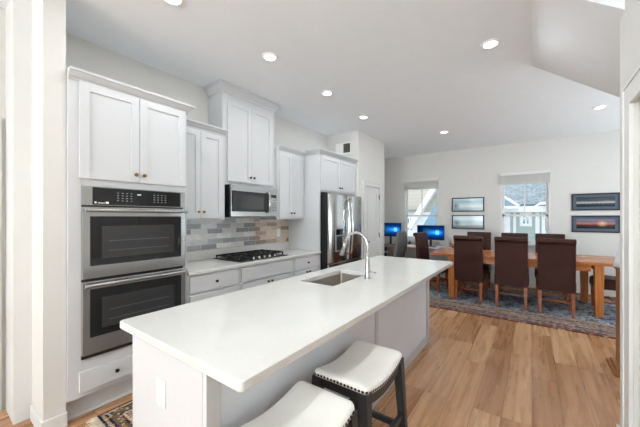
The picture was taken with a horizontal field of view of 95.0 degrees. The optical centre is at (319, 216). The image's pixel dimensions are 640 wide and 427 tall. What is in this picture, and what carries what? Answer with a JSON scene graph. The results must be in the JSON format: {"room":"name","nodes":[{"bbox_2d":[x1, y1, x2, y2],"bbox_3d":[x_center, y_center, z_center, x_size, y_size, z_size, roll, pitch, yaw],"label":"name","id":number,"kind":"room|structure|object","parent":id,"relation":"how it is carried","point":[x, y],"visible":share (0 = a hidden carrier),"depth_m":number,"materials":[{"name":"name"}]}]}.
{"room":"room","nodes":[
{"label":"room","id":0,"kind":"room"},
{"bbox_2d":[32,0,65,420],"bbox_3d":[-1.999,-0.060,2.116,0.600,2.960,0.115,0,0,36],"label":"wall","id":1,"kind":"structure","parent":0,"point":[48,16],"depth_m":1.95,"materials":[{"name":"paint"}]},
{"bbox_2d":[6,0,31,424],"bbox_3d":[-2.185,-0.060,2.123,0.290,2.960,0.092,0,0,36],"label":"door frame","id":2,"kind":"structure","parent":1,"relation":"attached to","point":[18,12],"depth_m":2.04,"materials":[{"name":"white paint"}]},
{"bbox_2d":[30,405,67,426],"bbox_3d":[-1.869,1.370,2.018,0.305,0.100,0.134,0,0,36],"label":"baseboard","id":3,"kind":"structure","parent":1,"relation":"attached to","point":[61,420],"depth_m":1.95,"materials":[{"name":"white paint"}]},
{"bbox_2d":[0,7,384,409],"bbox_3d":[-2.236,-0.060,2.420,0.140,2.960,13.300,0,0,36],"label":"wall","id":4,"kind":"structure","parent":0,"point":[82,54],"depth_m":2.81,"materials":[{"name":"paint"}]},
{"bbox_2d":[0,118,0,411],"bbox_3d":[-2.637,0.348,1.729,0.027,2.143,1.036,0,0,36],"label":"trim","id":5,"kind":"structure","parent":4,"relation":"attached to","point":[0,118],"depth_m":2.13,"materials":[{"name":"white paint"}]},
{"bbox_2d":[187,118,227,219],"bbox_3d":[-1.372,-0.472,3.160,0.388,1.015,0.614,0,0,36],"label":"upper cabinet","id":6,"kind":"object","parent":4,"relation":"attached to","point":[205,142],"visible":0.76,"depth_m":3.11,"materials":[{"name":"white paint"}]},
{"bbox_2d":[187,217,288,250],"bbox_3d":[-1.106,0.198,3.853,0.009,0.381,2.048,0,0,36],"label":"backsplash","id":7,"kind":"structure","parent":4,"relation":"attached to","point":[229,232],"depth_m":3.82,"materials":[{"name":"tile"}]},
{"bbox_2d":[203,79,281,188],"bbox_3d":[-0.959,-0.959,3.761,0.352,1.157,0.978,0,0,36],"label":"upper cabinet","id":8,"kind":"object","parent":4,"relation":"attached to","point":[248,118],"visible":0.95,"depth_m":3.60,"materials":[{"name":"white paint"}]},
{"bbox_2d":[225,184,276,217],"bbox_3d":[-0.920,-0.186,3.739,0.422,0.384,0.756,0,0,36],"label":"microwave","id":9,"kind":"object","parent":8,"relation":"attached to","point":[241,201],"visible":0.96,"depth_m":3.55,"materials":[{"name":"silver metal"}]},
{"bbox_2d":[261,145,305,219],"bbox_3d":[-0.524,-0.472,4.332,0.388,1.015,0.591,0,0,36],"label":"upper cabinet","id":10,"kind":"object","parent":4,"relation":"attached to","point":[289,162],"visible":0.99,"depth_m":4.20,"materials":[{"name":"white paint"}]},
{"bbox_2d":[0,0,619,158],"bbox_3d":[0.478,-1.615,0.456,6.960,0.150,13.700,0,0,36],"label":"ceiling","id":11,"kind":"structure","parent":0,"point":[419,70],"depth_m":2.88,"materials":[{"name":"paint"}]},
{"bbox_2d":[163,0,184,6],"bbox_3d":[-1.040,-1.535,2.061,0.160,0.010,0.160,0,0,36],"label":"recessed light","id":12,"kind":"object","parent":11,"relation":"in","point":[176,3],"visible":1,"depth_m":2.09,"materials":[{"name":"white plastic"}]},
{"bbox_2d":[166,0,179,4],"bbox_3d":[-1.040,-1.531,2.061,0.104,0.001,0.104,0,0,36],"label":"diffuser","id":13,"kind":"object","parent":12,"relation":"attached to","point":[171,2],"depth_m":2.09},
{"bbox_2d":[262,52,277,61],"bbox_3d":[-0.480,-1.535,2.816,0.160,0.010,0.160,0,0,36],"label":"recessed light","id":14,"kind":"object","parent":11,"relation":"in","point":[268,56],"visible":1,"depth_m":2.80,"materials":[{"name":"white plastic"}]},
{"bbox_2d":[265,55,274,60],"bbox_3d":[-0.480,-1.531,2.816,0.104,0.001,0.104,0,0,36],"label":"diffuser","id":15,"kind":"object","parent":14,"relation":"attached to","point":[267,57],"depth_m":2.81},
{"bbox_2d":[321,90,333,95],"bbox_3d":[0.089,-1.535,3.638,0.160,0.010,0.160,0,0,36],"label":"recessed light","id":16,"kind":"object","parent":11,"relation":"in","point":[325,92],"visible":1,"depth_m":3.63,"materials":[{"name":"white plastic"}]},
{"bbox_2d":[359,115,368,118],"bbox_3d":[0.673,-1.535,4.512,0.160,0.010,0.160,0,0,36],"label":"recessed light","id":17,"kind":"object","parent":11,"relation":"in","point":[361,116],"visible":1,"depth_m":4.51,"materials":[{"name":"white plastic"}]},
{"bbox_2d":[480,38,500,48],"bbox_3d":[1.516,-1.535,2.606,0.160,0.010,0.160,0,0,36],"label":"recessed light","id":18,"kind":"object","parent":11,"relation":"in","point":[491,43],"visible":1,"depth_m":2.59,"materials":[{"name":"white plastic"}]},
{"bbox_2d":[484,41,496,47],"bbox_3d":[1.516,-1.531,2.606,0.104,0.001,0.104,0,0,36],"label":"diffuser","id":19,"kind":"object","parent":18,"relation":"attached to","point":[487,44],"depth_m":2.60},
{"bbox_2d":[592,105,607,108],"bbox_3d":[3.918,-1.535,4.102,0.160,0.010,0.160,0,0,36],"label":"recessed light","id":20,"kind":"object","parent":11,"relation":"in","point":[600,106],"visible":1,"depth_m":4.09,"materials":[{"name":"white plastic"}]},
{"bbox_2d":[0,276,619,426],"bbox_3d":[0.478,1.480,0.456,6.960,0.120,13.700,0,0,36],"label":"floor","id":21,"kind":"structure","parent":0,"point":[473,370],"depth_m":2.53,"materials":[{"name":"brown wood"}]},
{"bbox_2d":[85,400,132,426],"bbox_3d":[-0.612,1.415,2.740,0.804,0.009,2.388,0,0,36],"label":"runner rug","id":22,"kind":"object","parent":21,"relation":"on","point":[122,415],"visible":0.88,"depth_m":2.05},
{"bbox_2d":[66,65,195,420],"bbox_3d":[-1.665,0.207,2.505,0.674,2.425,0.902,0,0,36],"label":"tall cabinet","id":23,"kind":"object","parent":21,"relation":"on","point":[119,134],"visible":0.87,"depth_m":2.16,"materials":[{"name":"white paint"}]},
{"bbox_2d":[81,186,187,359],"bbox_3d":[-1.628,0.388,2.467,0.630,1.209,0.740,0,0,36],"label":"double oven","id":24,"kind":"object","parent":23,"relation":"in","point":[133,240],"visible":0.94,"depth_m":2.22,"materials":[{"name":"silver metal"}]},
{"bbox_2d":[187,267,238,302],"bbox_3d":[-1.269,0.978,3.067,0.665,0.885,0.588,0,0,36],"label":"base cabinet","id":25,"kind":"object","parent":21,"relation":"on","point":[211,284],"visible":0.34,"depth_m":2.85,"materials":[{"name":"white paint"}]},
{"bbox_2d":[187,241,320,275],"bbox_3d":[-0.847,0.462,3.665,0.648,0.143,2.048,0,0,36],"label":"countertop","id":26,"kind":"structure","parent":25,"relation":"on","point":[199,261],"depth_m":3.46,"materials":[{"name":"white stone"}]},
{"bbox_2d":[214,249,287,262],"bbox_3d":[-0.842,0.475,3.664,0.500,0.050,0.770,0,0,36],"label":"gas cooktop","id":27,"kind":"object","parent":26,"relation":"in","point":[252,255],"visible":1,"depth_m":3.54,"materials":[{"name":"black metal"}]},
{"bbox_2d":[239,258,291,289],"bbox_3d":[-0.844,0.978,3.654,0.665,0.885,0.858,0,0,36],"label":"base cabinet","id":28,"kind":"object","parent":21,"relation":"on","point":[250,276],"visible":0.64,"depth_m":3.41,"materials":[{"name":"white paint"}]},
{"bbox_2d":[133,280,428,426],"bbox_3d":[0.157,0.978,2.378,0.647,0.884,2.802,0,0,36],"label":"kitchen island","id":29,"kind":"object","parent":21,"relation":"on","point":[194,398],"visible":0.47,"depth_m":1.35,"materials":[{"name":"white paint"}]},
{"bbox_2d":[157,376,165,408],"bbox_3d":[-0.680,0.750,1.252,0.072,0.116,0.008,0,0,36],"label":"island outlet","id":30,"kind":"object","parent":29,"relation":"attached to","point":[161,384],"visible":1,"depth_m":1.25,"materials":[{"name":"white plastic"}]},
{"bbox_2d":[120,256,452,391],"bbox_3d":[0.261,0.517,2.344,0.905,0.034,2.955,0,0,36],"label":"island countertop","id":31,"kind":"structure","parent":29,"relation":"on","point":[239,339],"depth_m":1.43,"materials":[{"name":"white stone"}]},
{"bbox_2d":[311,273,360,285],"bbox_3d":[0.147,0.628,2.455,0.350,0.184,0.640,0,0,36],"label":"sink","id":32,"kind":"object","parent":31,"relation":"in","point":[333,280],"visible":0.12,"depth_m":2.70,"materials":[{"name":"silver metal"}]},
{"bbox_2d":[339,231,375,279],"bbox_3d":[0.313,0.309,2.464,0.294,0.381,0.144,0,0,36],"label":"faucet","id":33,"kind":"object","parent":31,"relation":"on","point":[367,263],"visible":1,"depth_m":2.35,"materials":[{"name":"silver metal"}]},
{"bbox_2d":[240,381,357,426],"bbox_3d":[-0.107,1.102,1.149,0.359,0.639,0.545,0,0,36],"label":"counter stool","id":34,"kind":"object","parent":21,"relation":"on","point":[306,404],"visible":1,"depth_m":1.21,"materials":[{"name":"white leather"}]},
{"bbox_2d":[292,254,319,276],"bbox_3d":[-0.415,0.978,4.247,0.665,0.885,0.601,0,0,36],"label":"base cabinet","id":35,"kind":"object","parent":21,"relation":"on","point":[302,265],"visible":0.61,"depth_m":4.02,"materials":[{"name":"white paint"}]},
{"bbox_2d":[289,148,358,269],"bbox_3d":[0.072,0.207,4.908,0.678,2.425,1.157,0,0,36],"label":"tall cabinet","id":36,"kind":"object","parent":21,"relation":"on","point":[325,171],"visible":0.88,"depth_m":4.47,"materials":[{"name":"white paint"}]},
{"bbox_2d":[321,193,361,269],"bbox_3d":[0.176,0.522,4.859,0.810,1.735,1.010,0,0,36],"label":"refrigerator","id":37,"kind":"object","parent":21,"relation":"on","point":[341,215],"visible":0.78,"depth_m":4.45,"materials":[{"name":"silver metal"}]},
{"bbox_2d":[312,340,407,426],"bbox_3d":[0.224,1.102,1.613,0.359,0.639,0.545,0,0,36],"label":"counter stool","id":38,"kind":"object","parent":21,"relation":"on","point":[364,372],"visible":0.99,"depth_m":1.56,"materials":[{"name":"beige leather"}]},
{"bbox_2d":[384,231,407,257],"bbox_3d":[1.540,0.860,6.354,0.640,1.119,0.633,0,0,-41],"label":"office chair","id":39,"kind":"object","parent":21,"relation":"on","point":[400,249],"visible":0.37,"depth_m":6.08,"materials":[{"name":"grey fabric"}]},
{"bbox_2d":[384,243,450,255],"bbox_3d":[2.268,1.050,6.863,1.890,0.740,0.660,0,0,36],"label":"desk","id":40,"kind":"object","parent":21,"relation":"on","point":[385,246],"visible":0.06,"depth_m":6.75,"materials":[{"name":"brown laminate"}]},
{"bbox_2d":[384,223,400,244],"bbox_3d":[1.761,0.412,7.304,0.560,0.534,0.180,0,0,36],"label":"computer monitor","id":41,"kind":"object","parent":40,"relation":"on","point":[390,229],"visible":0.68,"depth_m":7.24,"materials":[{"name":"blue glass"}]},
{"bbox_2d":[417,225,444,246],"bbox_3d":[2.547,0.435,6.736,0.600,0.490,0.180,0,0,36],"label":"computer monitor","id":42,"kind":"object","parent":40,"relation":"on","point":[434,232],"visible":0.8,"depth_m":6.66,"materials":[{"name":"blue glass"}]},
{"bbox_2d":[429,277,615,338],"bbox_3d":[3.337,1.415,4.954,3.900,0.010,2.400,0,0,36],"label":"area rug","id":43,"kind":"object","parent":21,"relation":"on","point":[557,315],"visible":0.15,"depth_m":4.46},
{"bbox_2d":[413,232,447,292],"bbox_3d":[2.177,0.859,5.753,0.454,1.101,0.547,0,0,-44],"label":"dining chair","id":44,"kind":"object","parent":43,"relation":"on","point":[421,239],"visible":0.45,"depth_m":5.76,"materials":[{"name":"brown leather"}]},
{"bbox_2d":[453,235,486,303],"bbox_3d":[2.573,0.859,5.027,0.454,1.101,0.547,0,0,36],"label":"dining chair","id":45,"kind":"object","parent":43,"relation":"on","point":[468,250],"visible":1,"depth_m":4.87,"materials":[{"name":"brown leather"}]},
{"bbox_2d":[464,232,490,291],"bbox_3d":[3.131,0.859,5.829,0.454,1.101,0.547,0,0,36],"label":"dining chair","id":46,"kind":"object","parent":43,"relation":"on","point":[486,236],"visible":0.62,"depth_m":5.86,"materials":[{"name":"brown leather"}]},
{"bbox_2d":[494,237,528,310],"bbox_3d":[3.063,0.859,4.686,0.454,1.101,0.547,0,0,36],"label":"dining chair","id":47,"kind":"object","parent":43,"relation":"on","point":[511,253],"visible":1,"depth_m":4.52,"materials":[{"name":"brown leather"}]},
{"bbox_2d":[501,233,528,291],"bbox_3d":[3.627,0.859,5.483,0.454,1.101,0.547,0,0,36],"label":"dining chair","id":48,"kind":"object","parent":43,"relation":"on","point":[525,235],"visible":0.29,"depth_m":5.62,"materials":[{"name":"brown leather"}]},
{"bbox_2d":[431,248,614,317],"bbox_3d":[3.363,1.022,4.997,2.620,0.770,1.000,0,0,32],"label":"dining table","id":49,"kind":"object","parent":43,"relation":"on","point":[584,263],"visible":0.66,"depth_m":4.50,"materials":[{"name":"brown wood"}]},
{"bbox_2d":[535,233,566,300],"bbox_3d":[4.088,0.859,5.199,0.454,1.101,0.547,0,0,36],"label":"dining chair","id":50,"kind":"object","parent":43,"relation":"on","point":[537,235],"visible":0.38,"depth_m":5.31,"materials":[{"name":"brown leather"}]},
{"bbox_2d":[536,238,576,318],"bbox_3d":[3.487,0.859,4.342,0.454,1.101,0.547,0,0,36],"label":"dining chair","id":51,"kind":"object","parent":43,"relation":"on","point":[556,258],"visible":1,"depth_m":4.18,"materials":[{"name":"brown leather"}]},
{"bbox_2d":[589,275,615,305],"bbox_3d":[4.402,0.859,4.347,0.547,1.101,0.454,0,0,33],"label":"dining chair","id":52,"kind":"object","parent":43,"relation":"on","point":[609,281],"visible":0.16,"depth_m":4.31,"materials":[{"name":"brown leather"}]},
{"bbox_2d":[606,266,619,376],"bbox_3d":[2.870,0.943,2.651,0.360,0.955,0.360,0,0,36],"label":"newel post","id":53,"kind":"object","parent":21,"relation":"on","point":[614,363],"visible":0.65,"depth_m":2.73,"materials":[{"name":"brown wood"}]},
{"bbox_2d":[613,242,619,267],"bbox_3d":[2.876,0.298,2.658,0.311,0.330,0.303,0,0,36],"label":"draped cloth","id":54,"kind":"object","parent":53,"relation":"on","point":[616,263],"visible":0.15,"depth_m":2.71,"materials":[{"name":"white fabric"}]},
{"bbox_2d":[327,130,383,259],"bbox_3d":[0.736,-0.060,5.837,0.670,2.960,1.120,0,0,36],"label":"wall","id":55,"kind":"structure","parent":0,"point":[368,150],"depth_m":5.47,"materials":[{"name":"paint"}]},
{"bbox_2d":[336,142,350,154],"bbox_3d":[0.420,-1.250,5.366,0.320,0.210,0.012,0,0,36],"label":"air vent","id":56,"kind":"object","parent":55,"relation":"in","point":[342,148],"visible":0.94,"depth_m":5.35,"materials":[{"name":"white plastic"}]},
{"bbox_2d":[363,180,381,258],"bbox_3d":[1.023,0.373,5.644,0.027,2.093,0.811,0,0,36],"label":"trim","id":57,"kind":"structure","parent":55,"relation":"attached to","point":[365,182],"depth_m":5.54,"materials":[{"name":"white paint"}]},
{"bbox_2d":[366,186,379,257],"bbox_3d":[1.021,0.417,5.653,0.102,1.991,0.637,0,0,36],"label":"door","id":58,"kind":"structure","parent":55,"relation":"in","point":[372,194],"depth_m":5.68,"materials":[{"name":"white paint"}]},
{"bbox_2d":[385,130,619,286],"bbox_3d":[4.423,-0.060,5.909,6.840,2.960,0.160,0,0,36],"label":"wall","id":59,"kind":"structure","parent":0,"point":[584,163],"depth_m":6.08,"materials":[{"name":"paint"}]},
{"bbox_2d":[404,178,439,241],"bbox_3d":[2.506,-0.168,7.243,0.910,1.515,0.165,0,0,36],"label":"window","id":60,"kind":"structure","parent":59,"relation":"in","point":[433,183],"depth_m":7.26,"materials":[{"name":"white paint"}]},
{"bbox_2d":[404,181,437,189],"bbox_3d":[2.469,-0.767,7.191,0.826,0.185,0.034,0,0,36],"label":"blind","id":61,"kind":"object","parent":60,"relation":"attached to","point":[415,185],"depth_m":7.19,"materials":[{"name":"fabric"}]},
{"bbox_2d":[452,197,483,211],"bbox_3d":[3.321,-0.279,6.593,0.662,0.318,0.021,0,0,36],"label":"framed picture","id":62,"kind":"object","parent":59,"relation":"attached to","point":[470,204],"visible":1,"depth_m":6.58,"materials":[{"name":"black plastic"}]},
{"bbox_2d":[452,215,483,228],"bbox_3d":[3.321,0.113,6.593,0.662,0.318,0.021,0,0,36],"label":"framed picture","id":63,"kind":"object","parent":59,"relation":"attached to","point":[458,221],"visible":1,"depth_m":6.58,"materials":[{"name":"black plastic"}]},
{"bbox_2d":[500,170,550,245],"bbox_3d":[4.200,-0.168,6.018,0.910,1.515,0.165,0,0,36],"label":"window","id":64,"kind":"structure","parent":59,"relation":"in","point":[526,177],"depth_m":5.95,"materials":[{"name":"white paint"}]},
{"bbox_2d":[501,173,549,184],"bbox_3d":[4.162,-0.767,5.966,0.826,0.185,0.034,0,0,36],"label":"blind","id":65,"kind":"object","parent":64,"relation":"attached to","point":[530,178],"depth_m":5.95,"materials":[{"name":"fabric"}]},
{"bbox_2d":[436,273,615,296],"bbox_3d":[4.372,1.355,5.838,6.560,0.130,0.015,0,0,36],"label":"baseboard","id":66,"kind":"structure","parent":59,"relation":"attached to","point":[532,284],"depth_m":5.49,"materials":[{"name":"white paint"}]},
{"bbox_2d":[571,192,619,210],"bbox_3d":[5.031,-0.278,5.356,0.662,0.316,0.021,0,0,36],"label":"framed picture","id":67,"kind":"object","parent":59,"relation":"attached to","point":[586,201],"visible":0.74,"depth_m":5.35,"materials":[{"name":"black plastic"}]},
{"bbox_2d":[576,196,614,206],"bbox_3d":[5.030,-0.278,5.355,0.520,0.178,0.002,0,0,36],"label":"print","id":68,"kind":"object","parent":67,"relation":"attached to","point":[581,201],"depth_m":5.35},
{"bbox_2d":[571,215,619,232],"bbox_3d":[5.031,0.128,5.356,0.662,0.310,0.021,0,0,36],"label":"framed picture","id":69,"kind":"object","parent":59,"relation":"attached to","point":[607,223],"visible":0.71,"depth_m":5.34,"materials":[{"name":"black plastic"}]},
{"bbox_2d":[576,219,614,228],"bbox_3d":[5.030,0.128,5.355,0.520,0.172,0.002,0,0,36],"label":"print","id":70,"kind":"object","parent":69,"relation":"attached to","point":[580,223],"depth_m":5.35},
{"bbox_2d":[532,0,624,97],"bbox_3d":[2.320,-1.055,2.098,1.300,0.970,1.260,0,0,36],"label":"wall","id":71,"kind":"structure","parent":0,"point":[578,41],"depth_m":2.22,"materials":[{"name":"paint"}]},
{"bbox_2d":[620,0,639,426],"bbox_3d":[0.544,-0.060,-2.523,2.960,2.960,8.550,0,0,36],"label":"wall","id":72,"kind":"structure","parent":0,"point":[630,19],"depth_m":1.56,"materials":[{"name":"paint"}]},
{"bbox_2d":[622,64,639,426],"bbox_3d":[1.432,0.344,1.247,0.027,2.153,1.046,0,0,36],"label":"trim","id":73,"kind":"structure","parent":72,"relation":"attached to","point":[630,91],"depth_m":1.58,"materials":[{"name":"white paint"}]},
{"bbox_2d":[639,103,639,426],"bbox_3d":[1.441,0.402,1.241,0.110,2.021,0.800,0,0,36],"label":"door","id":74,"kind":"structure","parent":72,"relation":"in","point":[639,103],"depth_m":1.55,"materials":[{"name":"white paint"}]},
{"label":"outside","id":75,"kind":"structure","parent":0,"visible":0},
{"bbox_3d":[15.416,2.095,21.308,60.000,0.150,37.400,0,0,36],"label":"ground","id":76,"kind":"structure","parent":75,"visible":0},
{"bbox_2d":[408,184,436,235],"bbox_3d":[4.041,-0.380,13.091,3.600,4.800,0.850,0,0,36],"label":"building","id":77,"kind":"structure","parent":76,"relation":"on","point":[429,195],"depth_m":12.65,"materials":[{"name":"beige"}]},
{"bbox_2d":[504,179,545,240],"bbox_3d":[9.947,-1.012,13.406,7.400,6.064,5.484,0,0,36],"label":"house","id":78,"kind":"structure","parent":76,"relation":"on","point":[535,193],"depth_m":12.20,"materials":[{"name":"white"}]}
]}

